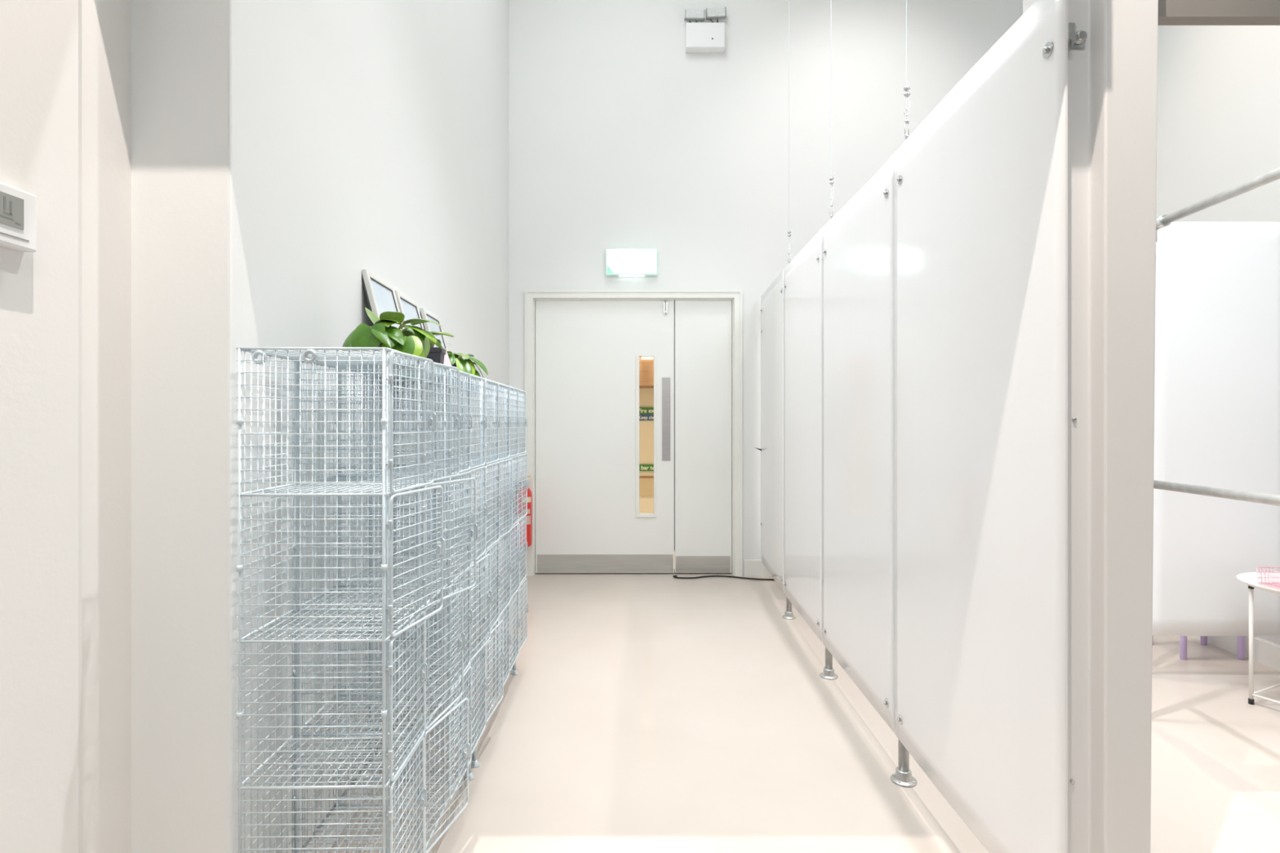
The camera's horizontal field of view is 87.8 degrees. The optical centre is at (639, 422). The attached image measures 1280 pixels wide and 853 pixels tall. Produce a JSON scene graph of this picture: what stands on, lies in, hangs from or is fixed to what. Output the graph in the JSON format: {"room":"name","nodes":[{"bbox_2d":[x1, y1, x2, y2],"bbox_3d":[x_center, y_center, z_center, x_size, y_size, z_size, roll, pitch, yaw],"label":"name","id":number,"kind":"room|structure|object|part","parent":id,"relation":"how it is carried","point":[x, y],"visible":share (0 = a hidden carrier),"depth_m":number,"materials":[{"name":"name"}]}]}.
{"room":"corridor","nodes":[
{"label":"corridor","id":0,"kind":"room"},
{"bbox_2d":[0,0,131,852],"bbox_3d":[-1.300,-1.420,-0.915,0.600,5.200,4.570,0,0,0],"label":"wall","id":1,"kind":"structure","parent":0,"point":[65,65],"depth_m":1.15,"materials":[{"name":"white paint"}]},
{"bbox_2d":[0,182,36,252],"bbox_3d":[-0.988,-0.322,1.015,0.024,0.094,0.132,0,0,0],"label":"thermostat","id":2,"kind":"object","parent":1,"relation":"attached to","point":[18,207],"visible":1,"depth_m":1.05,"materials":[{"name":"white plastic"}]},
{"bbox_2d":[131,0,508,852],"bbox_3d":[-1.166,-1.420,3.235,0.669,5.200,3.770,0,0,0],"label":"wall","id":3,"kind":"structure","parent":0,"point":[283,151],"depth_m":1.45,"materials":[{"name":"white paint"}]},
{"bbox_2d":[508,0,1022,575],"bbox_3d":[1.050,-1.420,5.190,5.100,5.200,0.140,0,0,0],"label":"wall","id":4,"kind":"structure","parent":0,"point":[620,136],"depth_m":5.12,"materials":[{"name":"white paint"}]},
{"bbox_2d":[511,475,532,547],"bbox_3d":[-0.883,0.665,5.042,0.143,0.539,0.158,0,0,33],"label":"fire extinguisher","id":5,"kind":"object","parent":4,"relation":"attached to","point":[529,516],"visible":0.38,"depth_m":4.99,"materials":[{"name":"red metal"}]},
{"bbox_3d":[-0.847,0.733,4.981,0.067,0.065,0.009,0,0,-38],"label":"print panel","id":6,"kind":"part","parent":5,"relation":"part of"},
{"bbox_2d":[606,248,657,276],"bbox_3d":[-0.063,-1.221,5.087,0.388,0.209,0.067,0,0,0],"label":"exit sign","id":7,"kind":"object","parent":4,"relation":"attached to","point":[637,262],"visible":1,"depth_m":5.05,"materials":[{"name":"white plastic"}]},
{"bbox_2d":[524,289,742,576],"bbox_3d":[-0.049,0.083,5.157,1.666,2.195,0.127,0,0,0],"label":"door","id":8,"kind":"structure","parent":4,"relation":"in","point":[633,397],"depth_m":5.16,"materials":[{"name":"paint"}]},
{"bbox_3d":[-0.271,1.094,5.164,1.054,0.136,0.002,0,0,0],"label":"kick plate","id":9,"kind":"part","parent":8,"relation":"part of","materials":[{"name":"metal"}]},
{"bbox_3d":[0.051,0.099,5.187,0.112,1.222,0.008,0,0,0],"label":"glass pane","id":10,"kind":"part","parent":8,"relation":"part of","materials":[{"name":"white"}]},
{"bbox_3d":[0.204,-0.025,5.163,0.065,0.646,0.004,0,0,0],"label":"push plate","id":11,"kind":"part","parent":8,"relation":"part of","materials":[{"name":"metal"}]},
{"bbox_3d":[0.490,1.100,5.164,0.424,0.124,0.002,0,0,0],"label":"kick plate","id":12,"kind":"part","parent":8,"relation":"part of","materials":[{"name":"metal"}]},
{"bbox_2d":[684,6,726,53],"bbox_3d":[0.497,-2.993,5.075,0.317,0.308,0.089,0,0,0],"label":"emergency light","id":13,"kind":"object","parent":4,"relation":"attached to","point":[700,37],"visible":1,"depth_m":5.04,"materials":[{"name":"white plastic"}]},
{"bbox_2d":[743,560,771,576],"bbox_3d":[1.917,1.118,5.112,2.234,0.124,0.016,0,0,0],"label":"baseboard","id":14,"kind":"structure","parent":4,"relation":"attached to","point":[751,567],"depth_m":5.10,"materials":[{"name":"paint"}]},
{"bbox_2d":[327,551,1279,852],"bbox_3d":[0.700,1.230,2.500,5.800,0.100,11.400,0,0,0],"label":"floor","id":15,"kind":"structure","parent":0,"point":[642,713],"depth_m":2.42,"materials":[{"name":"plastic"}]},
{"bbox_2d":[235,346,492,852],"bbox_3d":[-0.626,0.514,1.783,0.386,1.331,0.914,0,0,-1],"label":"locker","id":16,"kind":"object","parent":15,"relation":"on","point":[390,477],"visible":1,"depth_m":1.56,"materials":[{"name":"silver metal"}]},
{"bbox_3d":[-0.658,0.439,1.339,0.298,1.179,0.020,0,0,-1],"label":"panel","id":17,"kind":"part","parent":16,"relation":"part of","materials":[{"name":"metal"}]},
{"bbox_3d":[-0.816,0.439,1.783,0.006,1.180,0.902,0,0,-1],"label":"panel","id":18,"kind":"part","parent":16,"relation":"part of","materials":[{"name":"metal"}]},
{"bbox_2d":[235,465,481,496],"bbox_3d":[-0.669,0.146,1.786,0.300,0.007,0.902,0,0,-1],"label":"shelf","id":19,"kind":"object","parent":16,"relation":"attached to","point":[295,490],"depth_m":1.55,"materials":[{"name":"metal"}]},
{"bbox_2d":[235,551,482,642],"bbox_3d":[-0.669,0.440,1.786,0.300,0.007,0.902,0,0,-1],"label":"shelf","id":20,"kind":"object","parent":16,"relation":"attached to","point":[385,637],"depth_m":1.56,"materials":[{"name":"metal"}]},
{"bbox_2d":[235,639,482,790],"bbox_3d":[-0.669,0.733,1.786,0.300,0.007,0.902,0,0,-1],"label":"shelf","id":21,"kind":"object","parent":16,"relation":"attached to","point":[385,782],"depth_m":1.55,"materials":[{"name":"metal"}]},
{"bbox_3d":[-0.669,-0.147,1.786,0.300,0.007,0.902,0,0,-1],"label":"panel","id":22,"kind":"part","parent":16,"relation":"part of","materials":[{"name":"metal"}]},
{"bbox_2d":[361,268,404,342],"bbox_3d":[-0.827,-0.316,2.201,0.103,0.324,0.265,0,0,-3],"label":"picture frame","id":23,"kind":"object","parent":16,"relation":"on","point":[380,295],"visible":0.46,"depth_m":2.15,"materials":[{"name":"silver metal"}]},
{"bbox_2d":[370,279,401,331],"bbox_3d":[-0.823,-0.316,2.201,0.003,0.288,0.221,-15,1,-3],"label":"print","id":24,"kind":"object","parent":23,"relation":"attached to","point":[384,296],"depth_m":2.19},
{"bbox_2d":[301,726,482,852],"bbox_3d":[-0.669,1.026,1.786,0.300,0.007,0.902,0,0,-1],"label":"shelf","id":25,"kind":"object","parent":16,"relation":"attached to","point":[340,804],"depth_m":1.79,"materials":[{"name":"metal"}]},
{"bbox_2d":[342,306,443,357],"bbox_3d":[-0.650,-0.232,1.756,0.246,0.162,0.215,0,0,-14],"label":"potted plant","id":26,"kind":"object","parent":16,"relation":"on","point":[414,340],"visible":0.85,"depth_m":1.70,"materials":[{"name":"green plant"}]},
{"bbox_3d":[-0.665,-0.179,1.760,0.084,0.055,0.084,0,0,0],"label":"pot","id":27,"kind":"part","parent":26,"relation":"part of","materials":[{"name":"plastic"}]},
{"bbox_3d":[-0.506,0.879,1.455,0.006,0.292,0.222,0,0,-1],"label":"locker door","id":28,"kind":"part","parent":16,"relation":"part of","materials":[{"name":"metal"}]},
{"bbox_3d":[-0.505,0.586,1.455,0.006,0.292,0.222,0,0,-1],"label":"locker door","id":29,"kind":"part","parent":16,"relation":"part of","materials":[{"name":"metal"}]},
{"bbox_3d":[-0.495,-0.001,1.454,0.006,0.292,0.222,0,0,5],"label":"locker door","id":30,"kind":"part","parent":16,"relation":"part of","materials":[{"name":"metal"}]},
{"bbox_3d":[-0.484,0.292,1.453,0.006,0.292,0.222,0,0,11],"label":"locker door","id":31,"kind":"part","parent":16,"relation":"part of","materials":[{"name":"metal"}]},
{"bbox_3d":[-0.679,0.439,2.229,0.298,1.179,0.020,0,0,-1],"label":"panel","id":32,"kind":"part","parent":16,"relation":"part of","materials":[{"name":"metal"}]},
{"bbox_2d":[426,331,454,364],"bbox_3d":[-0.651,-0.218,2.087,0.160,0.133,0.105,0,0,-5],"label":"potted plant","id":33,"kind":"object","parent":16,"relation":"on","point":[436,354],"visible":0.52,"depth_m":2.06,"materials":[{"name":"green plant"}]},
{"bbox_3d":[-0.652,-0.191,2.085,0.073,0.080,0.073,0,0,-7],"label":"pot","id":34,"kind":"part","parent":33,"relation":"part of","materials":[{"name":"black plastic"}]},
{"bbox_3d":[-0.498,-0.001,1.680,0.006,0.292,0.222,0,0,6],"label":"locker door","id":35,"kind":"part","parent":16,"relation":"part of","materials":[{"name":"metal"}]},
{"bbox_3d":[-0.493,0.586,1.679,0.006,0.292,0.222,0,0,9],"label":"locker door","id":36,"kind":"part","parent":16,"relation":"part of","materials":[{"name":"metal"}]},
{"bbox_2d":[436,346,451,365],"bbox_3d":[-0.664,-0.201,2.225,0.072,0.100,0.100,0,0,0],"label":"folded card","id":37,"kind":"object","parent":16,"relation":"on","point":[446,361],"visible":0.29,"depth_m":2.24,"materials":[{"name":"white paper"}]},
{"bbox_3d":[-0.485,0.879,1.678,0.007,0.292,0.222,0,0,13],"label":"locker door","id":38,"kind":"part","parent":16,"relation":"part of","materials":[{"name":"silver metal"}]},
{"bbox_3d":[-0.475,0.292,1.675,0.006,0.292,0.222,0,0,19],"label":"locker door","id":39,"kind":"part","parent":16,"relation":"part of","materials":[{"name":"metal"}]},
{"bbox_3d":[-0.515,-0.001,1.905,0.006,0.292,0.222,0,0,0],"label":"locker door","id":40,"kind":"part","parent":16,"relation":"part of","materials":[{"name":"metal"}]},
{"bbox_3d":[-0.515,0.586,1.905,0.006,0.292,0.222,0,0,0],"label":"locker door","id":41,"kind":"part","parent":16,"relation":"part of","materials":[{"name":"metal"}]},
{"bbox_3d":[-0.513,0.292,1.905,0.006,0.292,0.222,0,0,1],"label":"locker door","id":42,"kind":"part","parent":16,"relation":"part of","materials":[{"name":"metal"}]},
{"bbox_3d":[-0.513,0.879,1.905,0.006,0.292,0.222,0,0,1],"label":"locker door","id":43,"kind":"part","parent":16,"relation":"part of","materials":[{"name":"metal"}]},
{"bbox_3d":[-0.521,-0.001,2.131,0.006,0.292,0.222,0,0,-1],"label":"locker door","id":44,"kind":"part","parent":16,"relation":"part of","materials":[{"name":"metal"}]},
{"bbox_3d":[-0.520,0.879,2.131,0.006,0.292,0.222,0,0,0],"label":"locker door","id":45,"kind":"part","parent":16,"relation":"part of","materials":[{"name":"metal"}]},
{"bbox_3d":[-0.520,0.292,2.131,0.006,0.292,0.222,0,0,0],"label":"locker door","id":46,"kind":"part","parent":16,"relation":"part of","materials":[{"name":"metal"}]},
{"bbox_3d":[-0.513,0.586,2.131,0.006,0.292,0.222,0,0,4],"label":"locker door","id":47,"kind":"part","parent":16,"relation":"part of","materials":[{"name":"metal"}]},
{"bbox_2d":[396,377,528,768],"bbox_3d":[-0.674,0.514,2.697,0.332,1.331,0.914,0,0,-1],"label":"locker","id":48,"kind":"object","parent":15,"relation":"on","point":[493,521],"visible":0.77,"depth_m":2.54,"materials":[{"name":"silver metal"}]},
{"bbox_2d":[394,289,424,329],"bbox_3d":[-0.841,-0.313,2.496,0.101,0.318,0.255,0,0,-3],"label":"picture frame","id":49,"kind":"object","parent":48,"relation":"on","point":[407,306],"visible":0.38,"depth_m":2.47,"materials":[{"name":"silver metal"}]},
{"bbox_2d":[400,298,421,328],"bbox_3d":[-0.837,-0.313,2.496,0.003,0.282,0.211,-14,1,-3],"label":"print","id":50,"kind":"object","parent":49,"relation":"attached to","point":[410,311],"depth_m":2.49},
{"bbox_3d":[-0.837,0.439,2.697,0.006,1.180,0.902,0,0,-1],"label":"panel","id":51,"kind":"part","parent":48,"relation":"part of","materials":[{"name":"metal"}]},
{"bbox_2d":[419,307,448,351],"bbox_3d":[-0.858,-0.311,2.836,0.100,0.314,0.255,0,0,-3],"label":"picture frame","id":52,"kind":"object","parent":48,"relation":"on","point":[426,314],"visible":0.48,"depth_m":2.82,"materials":[{"name":"silver metal"}]},
{"bbox_2d":[426,315,444,348],"bbox_3d":[-0.854,-0.311,2.836,0.003,0.278,0.211,-15,1,-3],"label":"print","id":53,"kind":"object","parent":52,"relation":"attached to","point":[433,327],"depth_m":2.85},
{"bbox_3d":[-0.680,0.439,2.253,0.298,1.179,0.020,0,0,-1],"label":"panel","id":54,"kind":"part","parent":48,"relation":"part of","materials":[{"name":"metal"}]},
{"bbox_2d":[397,453,521,466],"bbox_3d":[-0.690,0.146,2.700,0.300,0.007,0.902,0,0,-1],"label":"shelf","id":55,"kind":"object","parent":48,"relation":"attached to","point":[503,457],"depth_m":2.56,"materials":[{"name":"metal"}]},
{"bbox_2d":[397,577,521,638],"bbox_3d":[-0.690,0.733,2.700,0.300,0.007,0.902,0,0,-1],"label":"shelf","id":56,"kind":"object","parent":48,"relation":"attached to","point":[497,618],"depth_m":2.59,"materials":[{"name":"metal"}]},
{"bbox_2d":[397,514,524,551],"bbox_3d":[-0.690,0.440,2.700,0.300,0.007,0.902,0,0,-1],"label":"shelf","id":57,"kind":"object","parent":48,"relation":"attached to","point":[495,540],"depth_m":2.61,"materials":[{"name":"metal"}]},
{"bbox_2d":[401,638,523,725],"bbox_3d":[-0.690,1.026,2.700,0.300,0.007,0.902,0,0,-1],"label":"shelf","id":58,"kind":"object","parent":48,"relation":"attached to","point":[521,646],"depth_m":2.55,"materials":[{"name":"metal"}]},
{"bbox_3d":[-0.690,-0.147,2.700,0.300,0.007,0.902,0,0,-1],"label":"panel","id":59,"kind":"part","parent":48,"relation":"part of","materials":[{"name":"metal"}]},
{"bbox_2d":[446,351,488,377],"bbox_3d":[-0.667,-0.209,2.489,0.209,0.116,0.209,0,0,0],"label":"potted plant","id":60,"kind":"object","parent":48,"relation":"on","point":[466,365],"visible":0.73,"depth_m":2.44,"materials":[{"name":"green plant"}]},
{"bbox_3d":[-0.527,-0.001,2.369,0.006,0.292,0.222,0,0,-1],"label":"locker door","id":61,"kind":"part","parent":48,"relation":"part of","materials":[{"name":"metal"}]},
{"bbox_3d":[-0.526,0.586,2.369,0.006,0.292,0.222,0,0,0],"label":"locker door","id":62,"kind":"part","parent":48,"relation":"part of","materials":[{"name":"metal"}]},
{"bbox_3d":[-0.525,0.292,2.369,0.006,0.292,0.222,0,0,0],"label":"locker door","id":63,"kind":"part","parent":48,"relation":"part of","materials":[{"name":"metal"}]},
{"bbox_3d":[-0.701,0.439,3.144,0.298,1.179,0.020,0,0,-1],"label":"panel","id":64,"kind":"part","parent":48,"relation":"part of","materials":[{"name":"metal"}]},
{"bbox_3d":[-0.519,0.879,2.369,0.006,0.292,0.222,0,0,4],"label":"locker door","id":65,"kind":"part","parent":48,"relation":"part of","materials":[{"name":"metal"}]},
{"bbox_3d":[-0.531,0.879,2.595,0.006,0.292,0.222,0,0,0],"label":"locker door","id":66,"kind":"part","parent":48,"relation":"part of","materials":[{"name":"metal"}]},
{"bbox_3d":[-0.531,-0.001,2.595,0.006,0.292,0.222,0,0,0],"label":"locker door","id":67,"kind":"part","parent":48,"relation":"part of","materials":[{"name":"metal"}]},
{"bbox_3d":[-0.529,0.586,2.595,0.007,0.292,0.222,0,0,1],"label":"locker door","id":68,"kind":"part","parent":48,"relation":"part of","materials":[{"name":"silver metal"}]},
{"bbox_3d":[-0.526,0.292,2.594,0.006,0.292,0.222,0,0,3],"label":"locker door","id":69,"kind":"part","parent":48,"relation":"part of","materials":[{"name":"metal"}]},
{"bbox_3d":[-0.537,0.292,2.820,0.006,0.292,0.222,0,0,0],"label":"locker door","id":70,"kind":"part","parent":48,"relation":"part of","materials":[{"name":"metal"}]},
{"bbox_3d":[-0.537,-0.001,2.820,0.006,0.292,0.222,0,0,0],"label":"locker door","id":71,"kind":"part","parent":48,"relation":"part of","materials":[{"name":"metal"}]},
{"bbox_3d":[-0.534,0.586,2.820,0.006,0.292,0.222,0,0,1],"label":"locker door","id":72,"kind":"part","parent":48,"relation":"part of","materials":[{"name":"metal"}]},
{"bbox_3d":[-0.536,0.879,2.820,0.006,0.292,0.222,0,0,0],"label":"locker door","id":73,"kind":"part","parent":48,"relation":"part of","materials":[{"name":"metal"}]},
{"bbox_3d":[-0.541,0.586,3.045,0.006,0.292,0.222,0,0,0],"label":"locker door","id":74,"kind":"part","parent":48,"relation":"part of","materials":[{"name":"metal"}]},
{"bbox_3d":[-0.542,-0.001,3.045,0.006,0.292,0.222,0,0,0],"label":"locker door","id":75,"kind":"part","parent":48,"relation":"part of","materials":[{"name":"metal"}]},
{"bbox_3d":[-0.539,0.879,3.045,0.006,0.292,0.222,0,0,1],"label":"locker door","id":76,"kind":"part","parent":48,"relation":"part of","materials":[{"name":"metal"}]},
{"bbox_3d":[-0.539,0.292,3.045,0.006,0.292,0.222,0,0,1],"label":"locker door","id":77,"kind":"part","parent":48,"relation":"part of","materials":[{"name":"metal"}]},
{"bbox_2d":[672,575,774,580],"bbox_3d":[0.879,1.174,4.992,1.270,0.012,0.114,0,0,8],"label":"cable","id":78,"kind":"object","parent":15,"relation":"on","point":[674,576],"visible":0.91,"depth_m":5.03,"materials":[{"name":"black rubber"}]},
{"bbox_2d":[755,0,1087,852],"bbox_3d":[0.878,0.113,3.202,0.110,2.135,3.799,0,0,1],"label":"screen","id":79,"kind":"object","parent":15,"relation":"on","point":[913,449],"visible":1,"depth_m":1.75,"materials":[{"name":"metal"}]},
{"bbox_3d":[0.901,0.165,4.024,0.043,1.974,0.042,0,0,0],"label":"post","id":80,"kind":"part","parent":79,"relation":"part of","materials":[{"name":"silver metal"}]},
{"bbox_3d":[0.877,0.165,3.091,0.043,1.974,0.042,0,0,0],"label":"post","id":81,"kind":"part","parent":79,"relation":"part of","materials":[{"name":"silver metal"}]},
{"bbox_3d":[0.868,0.165,2.191,0.043,1.974,0.042,0,0,0],"label":"post","id":82,"kind":"part","parent":79,"relation":"part of","materials":[{"name":"silver metal"}]},
{"bbox_2d":[1022,0,1158,852],"bbox_3d":[0.928,-1.420,1.383,0.180,5.200,0.154,0,0,0],"label":"wall","id":83,"kind":"structure","parent":15,"relation":"on","point":[1113,80],"depth_m":1.30,"materials":[{"name":"white paint"}]},
{"bbox_2d":[1179,635,1244,660],"bbox_3d":[2.852,0.953,3.427,0.336,0.455,0.270,0,0,0],"label":"stool","id":84,"kind":"object","parent":15,"relation":"on","point":[1183,639],"visible":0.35,"depth_m":3.31,"materials":[{"name":"purple paint"}]},
{"bbox_3d":[2.708,0.970,3.317,0.029,0.420,0.029,0,0,0],"label":"leg","id":85,"kind":"part","parent":84,"relation":"part of","materials":[{"name":"purple paint"}]},
{"bbox_3d":[2.996,0.970,3.537,0.029,0.420,0.029,0,0,0],"label":"leg","id":86,"kind":"part","parent":84,"relation":"part of","materials":[{"name":"purple paint"}]},
{"bbox_3d":[2.996,0.970,3.317,0.029,0.420,0.029,0,0,0],"label":"leg","id":87,"kind":"part","parent":84,"relation":"part of","materials":[{"name":"purple paint"}]},
{"bbox_2d":[1152,222,1279,635],"bbox_3d":[2.692,0.122,3.120,0.717,2.115,0.054,0,0,0],"label":"screen","id":88,"kind":"object","parent":15,"relation":"on","point":[1217,379],"visible":0.83,"depth_m":3.09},
{"bbox_2d":[1153,167,1279,506],"bbox_3d":[1.990,0.188,2.114,0.082,1.985,1.111,0,0,3],"label":"frame","id":89,"kind":"object","parent":15,"relation":"on","point":[1164,220],"visible":0.3,"depth_m":2.29,"materials":[{"name":"metal"}]},
{"bbox_3d":[1.996,0.244,2.123,0.033,0.033,1.047,0,0,3],"label":"rail","id":90,"kind":"part","parent":89,"relation":"part of","materials":[{"name":"silver metal"}]},
{"bbox_3d":[1.996,-0.777,2.123,0.033,0.033,1.047,0,0,3],"label":"rail","id":91,"kind":"part","parent":89,"relation":"part of","materials":[{"name":"silver metal"}]},
{"bbox_2d":[1235,572,1279,705],"bbox_3d":[2.761,0.923,2.716,0.490,0.514,0.490,0,0,0],"label":"tray table","id":92,"kind":"object","parent":15,"relation":"on","point":[1251,579],"visible":0.9,"depth_m":2.79,"materials":[{"name":"white paint"}]},
{"bbox_3d":[2.561,0.929,2.789,0.015,0.474,0.015,0,0,0],"label":"leg","id":93,"kind":"part","parent":92,"relation":"part of","materials":[{"name":"white paint"}]},
{"bbox_2d":[1235,572,1279,594],"bbox_3d":[2.761,0.675,2.716,0.490,0.018,0.490,0,0,0],"label":"tray","id":94,"kind":"object","parent":92,"relation":"on","point":[1251,579],"depth_m":2.86,"materials":[{"name":"white paint"}]},
{"bbox_2d":[1256,566,1279,589],"bbox_3d":[2.708,0.641,2.715,0.238,0.070,0.164,0,0,0],"label":"wire basket","id":95,"kind":"object","parent":92,"relation":"on","point":[1273,584],"visible":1,"depth_m":2.78,"materials":[{"name":"pink metal"}]},
{"bbox_2d":[1155,25,1279,644],"bbox_3d":[3.150,-1.420,0.960,0.200,5.200,8.320,0,0,0],"label":"wall","id":96,"kind":"structure","parent":0,"point":[1218,113],"depth_m":3.52,"materials":[{"name":"grey paint"}]},
{"bbox_2d":[1157,0,1279,25],"bbox_3d":[2.034,-0.889,1.375,2.031,0.121,0.030,0,0,0],"label":"bulkhead","id":97,"kind":"object","parent":96,"relation":"attached to","point":[1171,12],"depth_m":1.36,"materials":[{"name":"white paint"}]},
{"bbox_2d":[1190,635,1279,671],"bbox_3d":[3.042,1.121,3.352,0.016,0.118,3.504,0,0,0],"label":"baseboard","id":98,"kind":"structure","parent":96,"relation":"attached to","point":[1267,653],"depth_m":3.27,"materials":[{"name":"paint"}]},
{"bbox_3d":[0.700,-4.070,1.010,5.800,0.100,8.420,0,0,0],"label":"ceiling","id":99,"kind":"structure","parent":0,"visible":0},
{"bbox_2d":[787,0,791,263],"bbox_3d":[0.901,-2.438,4.020,0.018,3.212,0.018,0,0,-44],"label":"hanging wire","id":100,"kind":"object","parent":99,"relation":"hanging from","point":[788,231],"visible":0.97,"depth_m":4.02,"materials":[{"name":"metal"}]},
{"bbox_2d":[829,74,835,218],"bbox_3d":[0.883,-2.425,3.055,0.029,3.237,0.016,0,0,0],"label":"hanging wire","id":101,"kind":"object","parent":99,"relation":"hanging from","point":[831,179],"visible":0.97,"depth_m":3.05,"materials":[{"name":"metal"}]},
{"bbox_2d":[903,0,910,140],"bbox_3d":[0.868,-2.417,2.165,0.018,3.254,0.018,0,0,-44],"label":"hanging wire","id":102,"kind":"object","parent":99,"relation":"hanging from","point":[906,88],"visible":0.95,"depth_m":2.16,"materials":[{"name":"metal"}]}
]}

